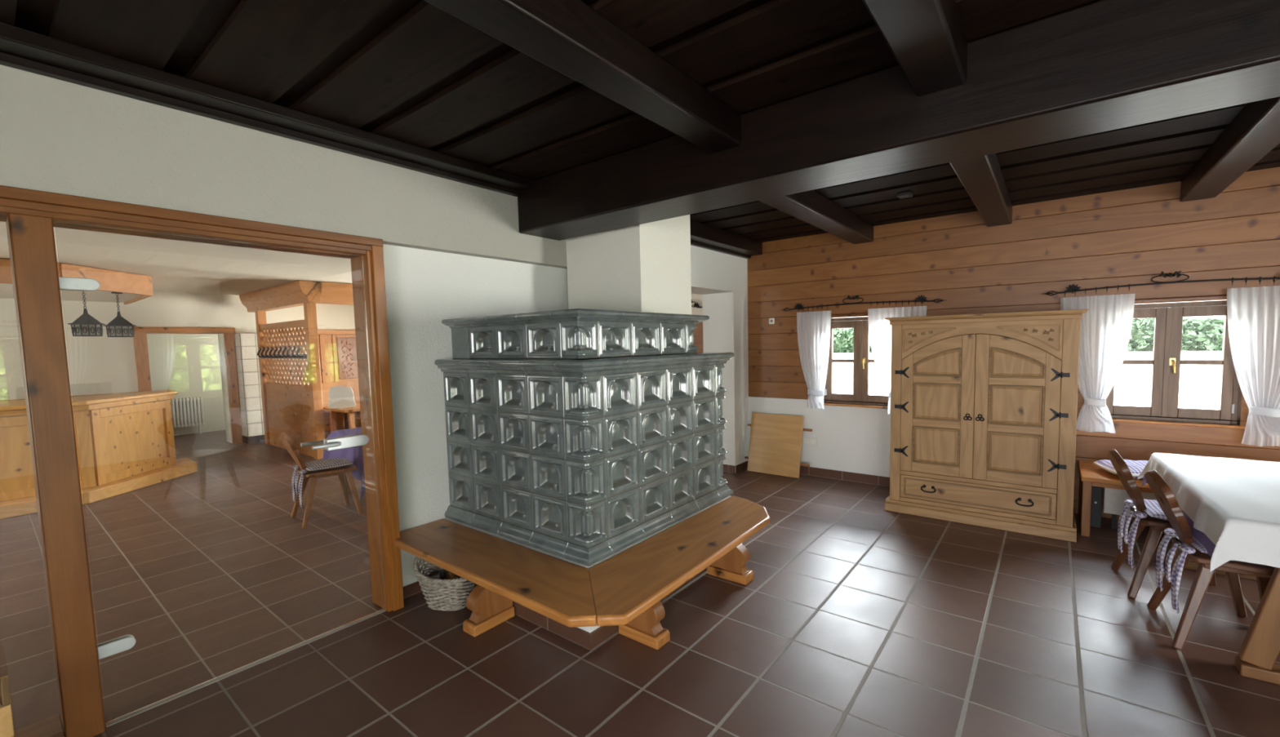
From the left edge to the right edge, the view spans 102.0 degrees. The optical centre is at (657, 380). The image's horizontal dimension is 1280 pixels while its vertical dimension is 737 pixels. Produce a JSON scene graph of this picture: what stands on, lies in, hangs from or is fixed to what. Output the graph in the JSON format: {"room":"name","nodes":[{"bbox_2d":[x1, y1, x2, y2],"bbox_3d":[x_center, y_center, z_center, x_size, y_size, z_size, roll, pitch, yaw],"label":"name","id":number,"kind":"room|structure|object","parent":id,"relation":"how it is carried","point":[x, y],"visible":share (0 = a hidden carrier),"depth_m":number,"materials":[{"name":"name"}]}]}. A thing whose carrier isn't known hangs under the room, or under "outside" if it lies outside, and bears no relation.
{"room":"traditional dwelling","nodes":[
{"label":"traditional dwelling","id":0,"kind":"room"},
{"bbox_2d":[0,221,352,295],"bbox_3d":[-5.220,-1.432,5.458,8.220,0.340,9.750,2,5,37],"label":"ceiling","id":1,"kind":"structure","parent":0,"point":[172,265],"depth_m":5.61,"materials":[{"name":"beige paint"}]},
{"bbox_2d":[0,258,153,337],"bbox_3d":[-7.942,-0.806,5.314,2.598,0.761,3.878,2,5,37],"label":"pendant lamp","id":2,"kind":"object","parent":1,"relation":"attached to","point":[86,325],"depth_m":6.08,"materials":[{"name":"brown wood"}]},
{"bbox_2d":[0,291,355,443],"bbox_3d":[-8.324,-0.232,7.934,0.350,2.960,9.050,2,5,37],"label":"wall","id":3,"kind":"structure","parent":0,"point":[104,362],"depth_m":7.92,"materials":[{"name":"beige paint"}]},
{"bbox_2d":[133,326,242,444],"bbox_3d":[-7.655,0.133,8.503,0.065,2.000,1.270,2,5,37],"label":"door frame","id":4,"kind":"structure","parent":3,"relation":"in","point":[140,345],"depth_m":8.70,"materials":[{"name":"brown wood"}]},
{"bbox_2d":[317,329,361,431],"bbox_3d":[-5.997,-0.044,10.652,0.074,1.970,1.750,2,5,37],"label":"panelling","id":5,"kind":"object","parent":3,"relation":"attached to","point":[337,348],"visible":0.38,"depth_m":10.23,"materials":[{"name":"brown wood"}]},
{"bbox_2d":[146,333,225,435],"bbox_3d":[-8.767,-0.198,9.253,1.950,2.600,3.800,2,5,37],"label":"wall","id":6,"kind":"structure","parent":0,"point":[188,365],"depth_m":10.10,"materials":[{"name":"beige paint"}]},
{"bbox_2d":[0,64,567,268],"bbox_3d":[-2.472,-1.075,2.101,0.235,0.682,7.000,2,5,37],"label":"wall","id":7,"kind":"structure","parent":0,"point":[57,135],"depth_m":2.46,"materials":[{"name":"white paint"}]},
{"bbox_2d":[0,185,404,736],"bbox_3d":[-2.502,0.381,2.057,0.260,2.222,2.788,2,5,37],"label":"door","id":8,"kind":"structure","parent":7,"relation":"in","point":[30,216],"depth_m":2.12,"materials":[{"name":"orange wood"}]},
{"bbox_2d":[0,22,533,196],"bbox_3d":[-2.430,-1.208,1.794,0.193,0.082,4.883,2,5,37],"label":"beam","id":9,"kind":"structure","parent":7,"relation":"attached to","point":[21,49],"depth_m":2.34,"materials":[{"name":"brown wood"}]},
{"bbox_2d":[382,244,568,586],"bbox_3d":[-1.044,0.203,4.112,0.145,2.218,2.262,2,5,37],"label":"wall","id":10,"kind":"structure","parent":0,"point":[424,288],"depth_m":3.39,"materials":[{"name":"white paint"}]},
{"bbox_2d":[105,609,386,727],"bbox_3d":[-2.009,1.438,2.684,0.033,0.003,1.170,2,5,37],"label":"trim","id":11,"kind":"structure","parent":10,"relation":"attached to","point":[152,706],"depth_m":2.56,"materials":[{"name":"grey metal"}]},
{"bbox_2d":[403,572,443,599],"bbox_3d":[-1.539,1.341,3.382,0.012,0.075,0.340,2,5,37],"label":"baseboard","id":12,"kind":"structure","parent":10,"relation":"attached to","point":[413,588],"depth_m":3.32,"materials":[{"name":"brown tile"}]},
{"bbox_2d":[566,214,691,314],"bbox_3d":[-0.247,-0.172,4.317,0.855,2.900,0.660,2,5,37],"label":"chimney","id":13,"kind":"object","parent":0,"point":[646,267],"depth_m":3.97,"materials":[{"name":"white paint"}]},
{"bbox_2d":[0,426,1279,736],"bbox_3d":[-2.696,1.476,3.760,18.350,0.200,9.800,2,5,37],"label":"floor","id":14,"kind":"structure","parent":0,"point":[856,617],"depth_m":2.78,"materials":[{"name":"tile"}]},
{"bbox_2d":[0,675,15,736],"bbox_3d":[-2.485,1.327,1.708,0.276,0.385,0.463,2,5,37],"label":"wooden crate","id":15,"kind":"object","parent":14,"relation":"on","point":[6,723],"visible":1,"depth_m":1.79,"materials":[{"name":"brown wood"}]},
{"bbox_2d":[0,382,197,519],"bbox_3d":[-7.252,0.753,5.115,1.420,1.240,4.137,2,5,37],"label":"counter","id":16,"kind":"object","parent":14,"relation":"on","point":[125,442],"depth_m":5.86,"materials":[{"name":"brown wood"}]},
{"bbox_2d":[0,389,177,411],"bbox_3d":[-7.353,0.308,5.085,1.270,0.044,4.030,2,5,37],"label":"countertop","id":17,"kind":"structure","parent":16,"relation":"on","point":[8,405],"depth_m":5.97,"materials":[{"name":"brown wood"}]},
{"bbox_2d":[168,396,205,433],"bbox_3d":[-9.137,0.705,9.906,0.080,0.720,0.740,2,5,37],"label":"radiator","id":18,"kind":"object","parent":14,"relation":"on","point":[197,401],"visible":0.59,"depth_m":9.98,"materials":[{"name":"white metal"}]},
{"bbox_2d":[234,333,273,444],"bbox_3d":[-7.039,0.127,9.098,0.295,1.900,0.440,2,5,37],"label":"tiled stove","id":19,"kind":"object","parent":14,"relation":"on","point":[246,344],"visible":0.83,"depth_m":8.93,"materials":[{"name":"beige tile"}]},
{"bbox_2d":[239,280,353,459],"bbox_3d":[-5.720,-0.181,8.436,2.750,2.555,0.910,2,5,37],"label":"wooden partition","id":20,"kind":"object","parent":14,"relation":"on","point":[295,410],"visible":0.9,"depth_m":7.87,"materials":[{"name":"brown wood"}]},
{"bbox_2d":[257,345,306,359],"bbox_3d":[-5.867,-0.430,8.033,1.890,0.196,0.115,2,5,37],"label":"coat rack","id":21,"kind":"object","parent":20,"relation":"attached to","point":[265,356],"visible":1,"depth_m":7.93,"materials":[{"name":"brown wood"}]},
{"bbox_2d":[279,432,363,528],"bbox_3d":[-3.193,0.879,4.900,0.482,0.856,0.572,3,6,44],"label":"wooden chair","id":22,"kind":"object","parent":14,"relation":"on","point":[286,440],"visible":0.8,"depth_m":4.80,"materials":[{"name":"brown wood"}]},
{"bbox_2d":[291,457,353,509],"bbox_3d":[-3.175,0.954,4.920,0.393,0.364,0.466,3,6,44],"label":"cushion","id":23,"kind":"object","parent":22,"relation":"on","point":[333,463],"visible":0.98,"depth_m":4.81,"materials":[{"name":"fabric"}]},
{"bbox_2d":[323,409,355,429],"bbox_3d":[-6.021,0.747,10.205,0.480,0.460,2.300,2,5,37],"label":"bench","id":24,"kind":"object","parent":14,"relation":"on","point":[346,421],"visible":0.06,"depth_m":10.22,"materials":[{"name":"brown wood"}]},
{"bbox_2d":[323,403,359,432],"bbox_3d":[-4.297,0.735,7.943,0.800,0.742,1.200,2,5,37],"label":"table","id":25,"kind":"object","parent":14,"relation":"on","point":[350,411],"visible":0.18,"depth_m":7.42,"materials":[{"name":"brown wood"}]},
{"bbox_2d":[328,385,355,408],"bbox_3d":[-4.544,0.239,7.461,0.355,0.329,0.031,-3,4,-20],"label":"menu board","id":26,"kind":"object","parent":25,"relation":"on","point":[340,397],"visible":1,"depth_m":7.46,"materials":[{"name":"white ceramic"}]},
{"bbox_2d":[343,474,351,493],"bbox_3d":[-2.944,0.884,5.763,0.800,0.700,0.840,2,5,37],"label":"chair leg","id":27,"kind":"object","parent":14,"relation":"on","point":[348,491],"visible":0.07,"depth_m":5.68,"materials":[{"name":"brown wood"}]},
{"bbox_2d":[316,427,365,500],"bbox_3d":[-2.950,0.816,5.752,1.190,0.572,1.216,2,5,37],"label":"tablecloth","id":28,"kind":"object","parent":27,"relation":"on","point":[355,454],"visible":0.17,"depth_m":5.34,"materials":[{"name":"fabric"}]},
{"bbox_2d":[412,556,475,611],"bbox_3d":[-1.303,1.225,3.198,0.367,0.317,0.277,-1,4,9],"label":"wicker basket","id":29,"kind":"object","parent":14,"relation":"on","point":[450,602],"visible":0.73,"depth_m":3.10,"materials":[{"name":"beige wicker"}]},
{"bbox_2d":[428,570,447,596],"bbox_3d":[-1.347,1.259,3.197,0.097,0.172,0.059,-1,4,9],"label":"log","id":30,"kind":"object","parent":29,"relation":"in","point":[438,575],"visible":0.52,"depth_m":3.17,"materials":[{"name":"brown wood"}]},
{"label":"log","id":31,"kind":"object","parent":29,"relation":"in","visible":0},
{"bbox_2d":[446,572,460,592],"bbox_3d":[-1.253,1.246,3.186,0.041,0.098,0.139,-5,5,-40],"label":"stick","id":32,"kind":"object","parent":31,"relation":"on","point":[450,575],"visible":0.43,"depth_m":3.21,"materials":[{"name":"brown wood"}]},
{"bbox_2d":[394,495,769,649],"bbox_3d":[-0.370,1.132,3.400,1.835,0.438,1.922,2,5,37],"label":"bench","id":33,"kind":"object","parent":14,"relation":"on","point":[625,590],"visible":0.98,"depth_m":2.77,"materials":[{"name":"brown wood"}]},
{"bbox_2d":[434,308,734,650],"bbox_3d":[-0.439,0.446,3.657,1.379,1.772,1.562,2,5,37],"label":"stove","id":34,"kind":"object","parent":14,"relation":"on","point":[579,437],"visible":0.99,"depth_m":3.06,"materials":[{"name":"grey ceramic"}]},
{"bbox_2d":[744,413,812,478],"bbox_3d":[1.410,0.759,6.133,0.815,0.701,0.167,2,5,37],"label":"board","id":35,"kind":"object","parent":14,"relation":"on","point":[775,442],"visible":1,"depth_m":6.12,"materials":[{"name":"brown wood"}]},
{"bbox_2d":[884,309,1088,542],"bbox_3d":[2.811,0.316,4.533,1.410,1.766,0.605,2,5,37],"label":"wardrobe","id":36,"kind":"object","parent":14,"relation":"on","point":[984,406],"visible":1,"depth_m":4.27,"materials":[{"name":"brown wood"}]},
{"bbox_2d":[1090,486,1102,528],"bbox_3d":[3.626,1.031,4.290,0.077,0.340,0.165,2,5,37],"label":"box","id":37,"kind":"object","parent":14,"relation":"on","point":[1096,492],"visible":0.65,"depth_m":4.22,"materials":[{"name":"black plastic"}]},
{"bbox_2d":[1077,460,1153,537],"bbox_3d":[4.978,1.013,3.162,3.738,0.482,0.685,2,5,37],"label":"bench","id":38,"kind":"object","parent":14,"relation":"on","point":[1091,475],"visible":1,"depth_m":4.04,"materials":[{"name":"brown wood"}]},
{"bbox_2d":[1093,459,1148,478],"bbox_3d":[3.714,0.685,3.997,0.455,0.094,0.412,0,5,17],"label":"bench cushion","id":39,"kind":"object","parent":38,"relation":"on","point":[1135,467],"visible":0.4,"depth_m":4.00,"materials":[{"name":"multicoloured fabric"}]},
{"bbox_2d":[1102,487,1162,536],"bbox_3d":[3.820,1.036,4.133,0.395,0.345,0.060,2,5,37],"label":"radiator","id":40,"kind":"object","parent":14,"relation":"on","point":[1113,504],"visible":0.32,"depth_m":4.18,"materials":[{"name":"white metal"}]},
{"bbox_2d":[1107,449,1247,617],"bbox_3d":[3.121,0.870,3.169,0.572,0.856,0.482,1,5,32],"label":"dining chair","id":41,"kind":"object","parent":14,"relation":"on","point":[1157,526],"visible":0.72,"depth_m":3.10,"materials":[{"name":"brown wood"}]},
{"bbox_2d":[1117,499,1168,568],"bbox_3d":[3.141,0.946,3.162,0.466,0.364,0.393,1,5,32],"label":"seat cushion","id":42,"kind":"object","parent":41,"relation":"on","point":[1153,509],"visible":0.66,"depth_m":3.19,"materials":[{"name":"fabric"}]},
{"bbox_2d":[1144,470,1275,650],"bbox_3d":[2.884,0.912,2.660,0.572,0.856,0.482,1,5,32],"label":"dining chair","id":43,"kind":"object","parent":14,"relation":"on","point":[1166,498],"visible":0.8,"depth_m":2.61,"materials":[{"name":"brown wood"}]},
{"bbox_2d":[1155,528,1208,613],"bbox_3d":[2.903,0.989,2.653,0.466,0.364,0.393,1,5,32],"label":"seat cushion","id":44,"kind":"object","parent":43,"relation":"on","point":[1177,570],"visible":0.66,"depth_m":2.69,"materials":[{"name":"fabric"}]},
{"bbox_2d":[1169,542,1279,684],"bbox_3d":[3.382,0.950,2.756,0.820,0.735,1.550,2,5,35],"label":"dining table","id":45,"kind":"object","parent":14,"relation":"on","point":[1259,651],"visible":0.23,"depth_m":2.35,"materials":[{"name":"brown wood"}]},
{"bbox_2d":[1141,475,1215,572],"bbox_3d":[3.377,0.705,2.739,0.960,0.253,1.666,2,5,35],"label":"cloth","id":46,"kind":"object","parent":45,"relation":"on","point":[1206,542],"visible":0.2,"depth_m":2.59,"materials":[{"name":"fabric"}]},
{"bbox_2d":[1137,453,1279,571],"bbox_3d":[3.377,0.690,2.734,1.002,0.241,1.738,2,5,35],"label":"tablecloth","id":47,"kind":"object","parent":46,"relation":"on","point":[1235,503],"visible":0.96,"depth_m":2.62,"materials":[{"name":"white fabric"}]},
{"bbox_2d":[0,0,1279,242],"bbox_3d":[1.608,-1.386,0.781,8.050,0.243,9.270,2,5,37],"label":"ceiling","id":48,"kind":"structure","parent":0,"point":[413,72],"depth_m":2.23,"materials":[{"name":"black wood"}]},
{"bbox_2d":[424,0,741,152],"bbox_3d":[-1.113,-1.127,0.796,0.185,0.165,4.883,2,5,37],"label":"ceiling beam","id":49,"kind":"structure","parent":48,"relation":"attached to","point":[571,37],"depth_m":1.92,"materials":[{"name":"brown wood"}]},
{"bbox_2d":[760,190,873,244],"bbox_3d":[1.310,-1.438,4.341,0.205,0.165,2.908,2,5,37],"label":"ceiling beam","id":50,"kind":"structure","parent":48,"relation":"attached to","point":[810,206],"depth_m":4.38,"materials":[{"name":"brown wood"}]},
{"bbox_2d":[517,0,1279,240],"bbox_3d":[2.113,-1.168,1.664,7.584,0.348,0.400,2,5,37],"label":"ceiling beam","id":51,"kind":"structure","parent":48,"relation":"attached to","point":[1101,65],"depth_m":2.12,"materials":[{"name":"brown wood"}]},
{"bbox_2d":[897,191,912,199],"bbox_3d":[2.012,-1.505,4.208,0.100,0.030,0.110,2,5,37],"label":"junction box","id":52,"kind":"object","parent":48,"relation":"attached to","point":[902,195],"visible":1,"depth_m":4.18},
{"bbox_2d":[862,0,967,95],"bbox_3d":[-0.313,-1.100,0.188,0.185,0.165,4.883,2,5,37],"label":"ceiling beam","id":53,"kind":"structure","parent":48,"relation":"attached to","point":[926,38],"depth_m":1.78,"materials":[{"name":"brown wood"}]},
{"bbox_2d":[949,153,1012,226],"bbox_3d":[2.271,-1.405,3.611,0.190,0.165,2.908,2,5,37],"label":"ceiling beam","id":54,"kind":"structure","parent":48,"relation":"attached to","point":[982,178],"depth_m":3.58,"materials":[{"name":"brown wood"}]},
{"bbox_2d":[1180,96,1279,201],"bbox_3d":[3.288,-1.370,2.838,0.195,0.165,2.908,2,5,37],"label":"ceiling beam","id":55,"kind":"structure","parent":48,"relation":"attached to","point":[1254,132],"depth_m":3.00,"materials":[{"name":"brown wood"}]},
{"bbox_2d":[690,244,749,466],"bbox_3d":[0.352,-0.259,5.756,0.428,2.960,2.100,2,5,37],"label":"wall","id":56,"kind":"structure","parent":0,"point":[721,278],"depth_m":6.21,"materials":[{"name":"white paint"}]},
{"bbox_2d":[689,219,762,258],"bbox_3d":[0.528,-1.489,5.404,0.208,0.172,2.130,2,5,37],"label":"beam","id":57,"kind":"structure","parent":56,"relation":"attached to","point":[704,236],"depth_m":5.54,"materials":[{"name":"brown wood"}]},
{"bbox_2d":[735,460,748,473],"bbox_3d":[1.053,1.060,6.373,0.012,0.090,0.360,2,5,37],"label":"baseboard","id":58,"kind":"structure","parent":56,"relation":"attached to","point":[742,466],"depth_m":6.34,"materials":[{"name":"brown tile"}]},
{"bbox_2d":[691,293,890,477],"bbox_3d":[-1.143,-0.447,8.362,11.250,2.900,0.350,2,5,37],"label":"wall","id":59,"kind":"structure","parent":0,"point":[851,439],"depth_m":5.82,"materials":[{"name":"white paint"}]},
{"bbox_2d":[691,299,702,308],"bbox_3d":[0.244,-1.002,6.955,1.176,0.137,0.121,2,5,37],"label":"curtain rod","id":60,"kind":"object","parent":59,"relation":"attached to","point":[695,304],"visible":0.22,"depth_m":6.70,"materials":[{"name":"black metal"}]},
{"bbox_2d":[693,321,703,352],"bbox_3d":[-0.027,0.102,7.309,2.030,1.910,0.043,2,5,37],"label":"panelling","id":61,"kind":"object","parent":59,"relation":"attached to","point":[698,332],"depth_m":6.80,"materials":[{"name":"brown wood"}]},
{"bbox_2d":[723,464,735,473],"bbox_3d":[0.765,1.067,6.359,0.428,0.090,0.012,2,5,37],"label":"baseboard","id":62,"kind":"object","parent":59,"relation":"attached to","point":[730,468],"visible":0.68,"depth_m":6.27,"materials":[{"name":"brown tile"}]},
{"bbox_2d":[802,437,817,445],"bbox_3d":[1.777,0.711,6.032,0.170,0.085,0.014,2,5,37],"label":"double socket","id":63,"kind":"object","parent":59,"relation":"attached to","point":[806,441],"visible":1,"depth_m":6.03,"materials":[{"name":"white plastic"}]},
{"bbox_2d":[800,466,889,486],"bbox_3d":[2.215,1.077,5.731,2.640,0.100,0.012,2,5,37],"label":"baseboard","id":64,"kind":"structure","parent":59,"relation":"attached to","point":[817,472],"depth_m":5.80,"materials":[{"name":"brown tile"}]},
{"bbox_2d":[747,166,1279,422],"bbox_3d":[4.323,-0.706,4.168,7.790,2.008,0.350,2,5,37],"label":"boards","id":65,"kind":"object","parent":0,"point":[1130,236],"visible":0.61,"depth_m":4.67,"materials":[{"name":"brown wood"}]},
{"bbox_2d":[768,318,774,324],"bbox_3d":[1.368,-0.709,6.190,0.070,0.070,0.016,2,5,37],"label":"light switch","id":66,"kind":"object","parent":65,"relation":"attached to","point":[771,321],"visible":1,"depth_m":6.18,"materials":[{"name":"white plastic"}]},
{"bbox_2d":[823,313,888,408],"bbox_3d":[2.224,-0.217,5.652,0.920,1.012,0.155,2,5,37],"label":"window","id":67,"kind":"structure","parent":65,"relation":"attached to","point":[860,360],"depth_m":5.66,"materials":[{"name":"brown wood"}]},
{"bbox_2d":[781,294,943,311],"bbox_3d":[2.132,-0.834,5.529,1.706,0.156,0.121,2,5,37],"label":"curtain rod","id":68,"kind":"object","parent":65,"relation":"attached to","point":[922,299],"visible":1,"depth_m":5.46,"materials":[{"name":"black metal"}]},
{"bbox_2d":[796,310,831,408],"bbox_3d":[1.752,-0.225,5.818,0.397,1.091,0.098,2,5,37],"label":"curtain","id":69,"kind":"object","parent":68,"relation":"hanging from","point":[813,328],"visible":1,"depth_m":5.79,"materials":[{"name":"white fabric"}]},
{"bbox_2d":[867,306,926,413],"bbox_3d":[2.439,-0.195,5.296,0.556,1.097,0.098,2,5,37],"label":"curtain","id":70,"kind":"object","parent":68,"relation":"hanging from","point":[879,327],"visible":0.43,"depth_m":5.35,"materials":[{"name":"white fabric"}]},
{"bbox_2d":[1043,271,1279,297],"bbox_3d":[4.048,-0.777,4.072,1.661,0.166,0.121,2,5,37],"label":"curtain rod","id":71,"kind":"object","parent":65,"relation":"attached to","point":[1073,288],"visible":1,"depth_m":4.07,"materials":[{"name":"black metal"}]},
{"bbox_2d":[1060,293,1135,433],"bbox_3d":[3.675,-0.135,4.358,0.477,1.147,0.098,2,5,37],"label":"curtain","id":72,"kind":"object","parent":71,"relation":"hanging from","point":[1105,329],"visible":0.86,"depth_m":4.33,"materials":[{"name":"white fabric"}]},
{"bbox_2d":[1226,285,1279,446],"bbox_3d":[4.458,-0.097,3.764,0.474,1.169,0.098,2,5,37],"label":"curtain","id":73,"kind":"object","parent":71,"relation":"hanging from","point":[1253,313],"visible":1,"depth_m":3.79,"materials":[{"name":"white fabric"}]},
{"bbox_2d":[1106,295,1245,429],"bbox_3d":[4.132,-0.152,4.202,0.920,1.012,0.155,2,5,37],"label":"window","id":74,"kind":"structure","parent":65,"relation":"attached to","point":[1166,362],"depth_m":4.16,"materials":[{"name":"brown wood"}]},
{"bbox_2d":[1073,413,1279,521],"bbox_3d":[5.404,0.776,3.474,5.150,0.892,0.350,2,5,37],"label":"boards","id":75,"kind":"object","parent":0,"point":[1131,441],"visible":0.21,"depth_m":4.22,"materials":[{"name":"brown wood"}]},
{"label":"outside","id":76,"kind":"structure","parent":0,"visible":0},
{"bbox_3d":[6.308,1.504,3.827,70.000,0.150,70.000,2,5,37],"label":"ground","id":77,"kind":"structure","parent":76,"visible":0},
{"bbox_2d":[833,351,1222,408],"bbox_3d":[13.286,0.354,6.344,42.000,1.480,0.200,2,5,37],"label":"wall","id":78,"kind":"structure","parent":77,"relation":"on","point":[1199,387],"depth_m":9.50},
{"bbox_2d":[833,316,1224,352],"bbox_3d":[6.225,-0.311,12.718,23.136,2.181,1.350,2,5,37],"label":"hedge","id":79,"kind":"object","parent":77,"relation":"on","point":[1197,334],"visible":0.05,"depth_m":9.56,"materials":[{"name":"green plant"}]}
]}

